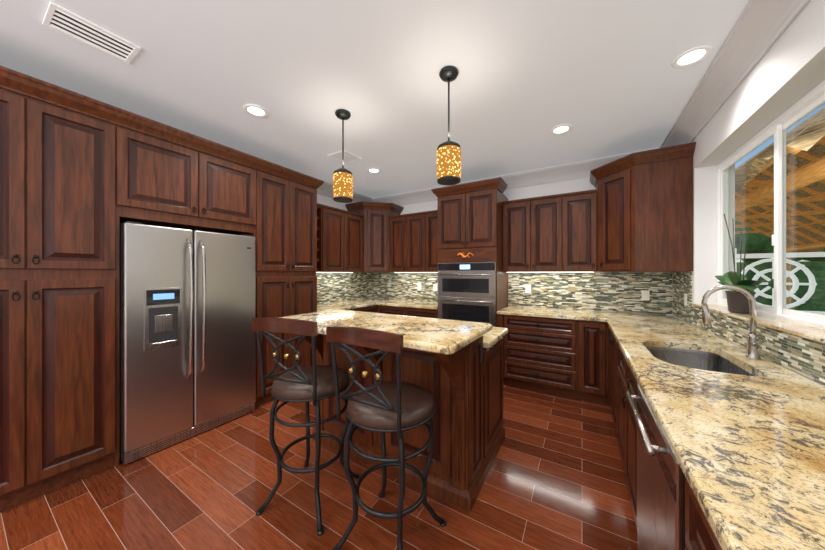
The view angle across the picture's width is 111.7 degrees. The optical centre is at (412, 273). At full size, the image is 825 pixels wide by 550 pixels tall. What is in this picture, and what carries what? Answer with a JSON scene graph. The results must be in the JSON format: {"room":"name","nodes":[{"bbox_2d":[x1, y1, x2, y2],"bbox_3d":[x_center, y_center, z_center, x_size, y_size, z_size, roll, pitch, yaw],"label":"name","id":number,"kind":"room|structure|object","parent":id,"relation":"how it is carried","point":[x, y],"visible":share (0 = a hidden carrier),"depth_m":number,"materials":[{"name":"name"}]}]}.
{"room":"kitchen","nodes":[
{"label":"kitchen","id":0,"kind":"room"},
{"bbox_2d":[0,384,637,549],"bbox_3d":[-0.796,1.430,1.137,4.760,0.100,7.620,0,0,31],"label":"floor","id":1,"kind":"structure","parent":0,"point":[556,480],"depth_m":1.70,"materials":[{"name":"brown wood"}]},
{"bbox_2d":[0,65,323,512],"bbox_3d":[-2.241,0.110,2.257,0.624,2.540,3.331,0,0,31],"label":"tall cabinet","id":2,"kind":"object","parent":1,"relation":"on","point":[75,167],"visible":0.98,"depth_m":1.86,"materials":[{"name":"brown wood"}]},
{"bbox_2d":[119,221,254,464],"bbox_3d":[-2.019,0.495,2.519,0.677,1.745,0.940,0,0,31],"label":"fridge","id":3,"kind":"object","parent":1,"relation":"on","point":[187,297],"visible":0.98,"depth_m":2.26,"materials":[{"name":"grey metal"}]},
{"bbox_2d":[252,317,359,535],"bbox_3d":[-0.635,0.808,1.717,0.460,1.144,0.522,0,0,17],"label":"stool","id":4,"kind":"object","parent":1,"relation":"on","point":[315,383],"visible":0.95,"depth_m":1.56,"materials":[{"name":"grey metal"}]},
{"bbox_2d":[317,298,437,318],"bbox_3d":[-0.505,0.920,4.099,1.686,0.920,1.746,0,0,31],"label":"base cabinet","id":5,"kind":"object","parent":1,"relation":"on","point":[429,309],"visible":0.2,"depth_m":4.19,"materials":[{"name":"beige stone"}]},
{"bbox_2d":[326,326,445,549],"bbox_3d":[-0.126,0.808,1.433,0.467,1.144,0.525,0,0,31],"label":"stool","id":6,"kind":"object","parent":1,"relation":"on","point":[397,406],"visible":1,"depth_m":1.29,"materials":[{"name":"grey metal"}]},
{"bbox_2d":[279,309,507,511],"bbox_3d":[-0.117,0.855,2.181,1.460,1.050,1.280,0,0,31],"label":"kitchen island","id":7,"kind":"object","parent":1,"relation":"on","point":[460,363],"visible":0.74,"depth_m":1.81,"materials":[{"name":"brown wood"}]},
{"bbox_2d":[431,177,507,326],"bbox_3d":[0.839,0.110,3.906,0.942,2.540,0.684,0,0,31],"label":"oven tower","id":8,"kind":"object","parent":1,"relation":"on","point":[469,215],"visible":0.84,"depth_m":3.63,"materials":[{"name":"brown wood"}]},
{"bbox_2d":[437,262,495,326],"bbox_3d":[0.671,0.307,3.628,0.786,0.905,0.093,0,0,31],"label":"wall oven","id":9,"kind":"object","parent":8,"relation":"in","point":[466,290],"visible":0.81,"depth_m":3.61,"materials":[{"name":"silver metal"}]},
{"bbox_2d":[497,306,824,549],"bbox_3d":[1.122,0.920,1.891,1.756,0.920,3.838,0,0,31],"label":"base cabinet","id":10,"kind":"object","parent":1,"relation":"on","point":[746,436],"visible":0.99,"depth_m":1.06,"materials":[{"name":"beige stone"}]},
{"bbox_2d":[626,385,685,549],"bbox_3d":[0.878,0.940,1.047,0.078,0.850,0.640,0,0,31],"label":"dishwasher","id":11,"kind":"object","parent":10,"relation":"in","point":[660,477],"visible":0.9,"depth_m":0.94,"materials":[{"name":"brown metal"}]},
{"bbox_2d":[701,285,768,359],"bbox_3d":[1.751,0.262,1.524,0.232,0.397,0.158,0,0,31],"label":"faucet","id":12,"kind":"object","parent":10,"relation":"on","point":[753,344],"visible":1,"depth_m":1.52,"materials":[{"name":"silver metal"}]},
{"bbox_2d":[317,193,370,303],"bbox_3d":[-2.725,0.005,2.304,0.250,2.750,7.620,0,0,31],"label":"wall","id":13,"kind":"structure","parent":0,"point":[321,199],"depth_m":4.42,"materials":[{"name":"white paint"}]},
{"bbox_2d":[0,0,748,197],"bbox_3d":[-0.796,-1.420,1.137,4.760,0.100,7.620,0,0,31],"label":"ceiling","id":14,"kind":"structure","parent":0,"point":[602,69],"depth_m":1.89,"materials":[{"name":"grey paint"}]},
{"bbox_2d":[42,1,140,63],"bbox_3d":[-1.830,-1.362,1.611,0.240,0.014,0.340,0,0,31],"label":"ceiling vent","id":15,"kind":"object","parent":14,"relation":"in","point":[57,18],"visible":1,"depth_m":1.59,"materials":[{"name":"white metal"}]},
{"bbox_2d":[243,104,268,116],"bbox_3d":[-1.313,-1.363,2.350,0.188,0.009,0.188,0,0,31],"label":"recessed light","id":16,"kind":"object","parent":14,"relation":"in","point":[254,110],"visible":1,"depth_m":2.34,"materials":[{"name":"white"}]},
{"bbox_2d":[333,109,352,202],"bbox_3d":[-0.593,-0.996,2.390,0.167,0.745,0.167,0,0,-40],"label":"pendant light","id":17,"kind":"object","parent":14,"relation":"hanging from","point":[342,177],"visible":1,"depth_m":2.33,"materials":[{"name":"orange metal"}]},
{"bbox_2d":[327,150,361,163],"bbox_3d":[-0.793,-1.364,3.286,0.280,0.008,0.280,0,0,31],"label":"ceiling vent","id":18,"kind":"object","parent":14,"relation":"in","point":[349,157],"visible":0.91,"depth_m":3.28,"materials":[{"name":"white"}]},
{"bbox_2d":[367,168,380,172],"bbox_3d":[-0.512,-1.363,3.712,0.188,0.009,0.188,0,0,31],"label":"recessed light","id":19,"kind":"object","parent":14,"relation":"in","point":[370,170],"visible":1,"depth_m":3.71,"materials":[{"name":"white"}]},
{"bbox_2d":[436,66,460,185],"bbox_3d":[0.247,-0.996,1.904,0.167,0.745,0.167,0,0,-40],"label":"pendant light","id":20,"kind":"object","parent":14,"relation":"hanging from","point":[448,162],"visible":1,"depth_m":1.85,"materials":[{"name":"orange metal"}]},
{"bbox_2d":[550,124,571,134],"bbox_3d":[1.408,-1.363,2.654,0.188,0.009,0.188,0,0,31],"label":"recessed light","id":21,"kind":"object","parent":14,"relation":"in","point":[561,129],"visible":1,"depth_m":2.65,"materials":[{"name":"white"}]},
{"bbox_2d":[671,45,712,67],"bbox_3d":[1.758,-1.363,1.765,0.188,0.009,0.188,0,0,31],"label":"recessed light","id":22,"kind":"object","parent":14,"relation":"in","point":[690,57],"visible":1,"depth_m":1.76,"materials":[{"name":"white"}]},
{"bbox_2d":[371,177,672,315],"bbox_3d":[1.219,0.005,4.224,4.510,2.750,0.250,0,0,31],"label":"wall","id":23,"kind":"structure","parent":0,"point":[580,184],"depth_m":3.79,"materials":[{"name":"white paint"}]},
{"bbox_2d":[316,142,695,272],"bbox_3d":[0.594,-0.587,3.434,4.256,1.146,1.746,0,0,31],"label":"upper cabinet","id":24,"kind":"object","parent":23,"relation":"attached to","point":[638,216],"visible":0.85,"depth_m":3.26,"materials":[{"name":"brown wood"}]},
{"bbox_2d":[316,272,824,384],"bbox_3d":[0.052,0.220,2.539,4.256,0.476,3.838,0,0,31],"label":"tile backsplash","id":25,"kind":"structure","parent":23,"relation":"attached to","point":[628,292],"depth_m":3.38,"materials":[{"name":"tile"}]},
{"bbox_2d":[675,0,824,385],"bbox_3d":[1.133,0.005,-0.031,0.250,2.750,7.120,0,0,31],"label":"wall","id":26,"kind":"structure","parent":0,"point":[794,65],"depth_m":1.77,"materials":[{"name":"white paint"}]},
{"bbox_2d":[297,0,809,204],"bbox_3d":[-0.796,-1.286,1.137,4.256,0.165,7.116,0,0,31],"label":"crown molding","id":27,"kind":"structure","parent":26,"relation":"attached to","point":[761,23],"depth_m":1.97,"materials":[{"name":"white paint"}]},
{"bbox_2d":[692,304,824,342],"bbox_3d":[2.164,0.279,1.794,0.152,0.018,1.586,0,0,31],"label":"window sill ledge","id":28,"kind":"object","parent":26,"relation":"attached to","point":[815,334],"depth_m":1.48,"materials":[{"name":"beige stone"}]},
{"bbox_2d":[715,214,763,313],"bbox_3d":[2.240,-0.093,1.925,0.149,0.721,0.578,0,0,31],"label":"orchid plant","id":29,"kind":"object","parent":28,"relation":"on","point":[737,302],"visible":0.86,"depth_m":1.89,"materials":[{"name":"green plant"}]},
{"bbox_2d":[717,80,824,329],"bbox_3d":[2.256,-0.325,1.738,0.060,1.226,1.586,0,0,31],"label":"window","id":30,"kind":"structure","parent":26,"relation":"in","point":[815,98],"depth_m":1.69,"materials":[{"name":"white plastic"}]},
{"label":"outside","id":31,"kind":"structure","parent":0,"visible":0},
{"bbox_3d":[16.099,1.630,4.282,20.890,0.100,36.000,0,0,31],"label":"ground","id":32,"kind":"structure","parent":31,"visible":0},
{"bbox_2d":[735,107,824,308],"bbox_3d":[8.335,-0.910,5.592,6.090,4.980,16.400,0,0,31],"label":"pergola","id":33,"kind":"object","parent":32,"relation":"on","point":[805,143],"visible":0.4,"depth_m":7.13,"materials":[{"name":"brown wood"}]},
{"bbox_2d":[735,220,824,310],"bbox_3d":[19.443,-0.960,12.719,19.909,5.080,3.899,0,0,31],"label":"trees","id":34,"kind":"object","parent":32,"relation":"on","point":[759,242],"visible":0.13,"depth_m":12.60,"materials":[{"name":"green plant"}]},
{"bbox_2d":[735,248,824,314],"bbox_3d":[9.605,0.505,4.975,8.480,2.150,0.100,0,0,31],"label":"fence","id":35,"kind":"object","parent":32,"relation":"on","point":[812,283],"visible":0.34,"depth_m":5.93,"materials":[{"name":"white"}]}
]}

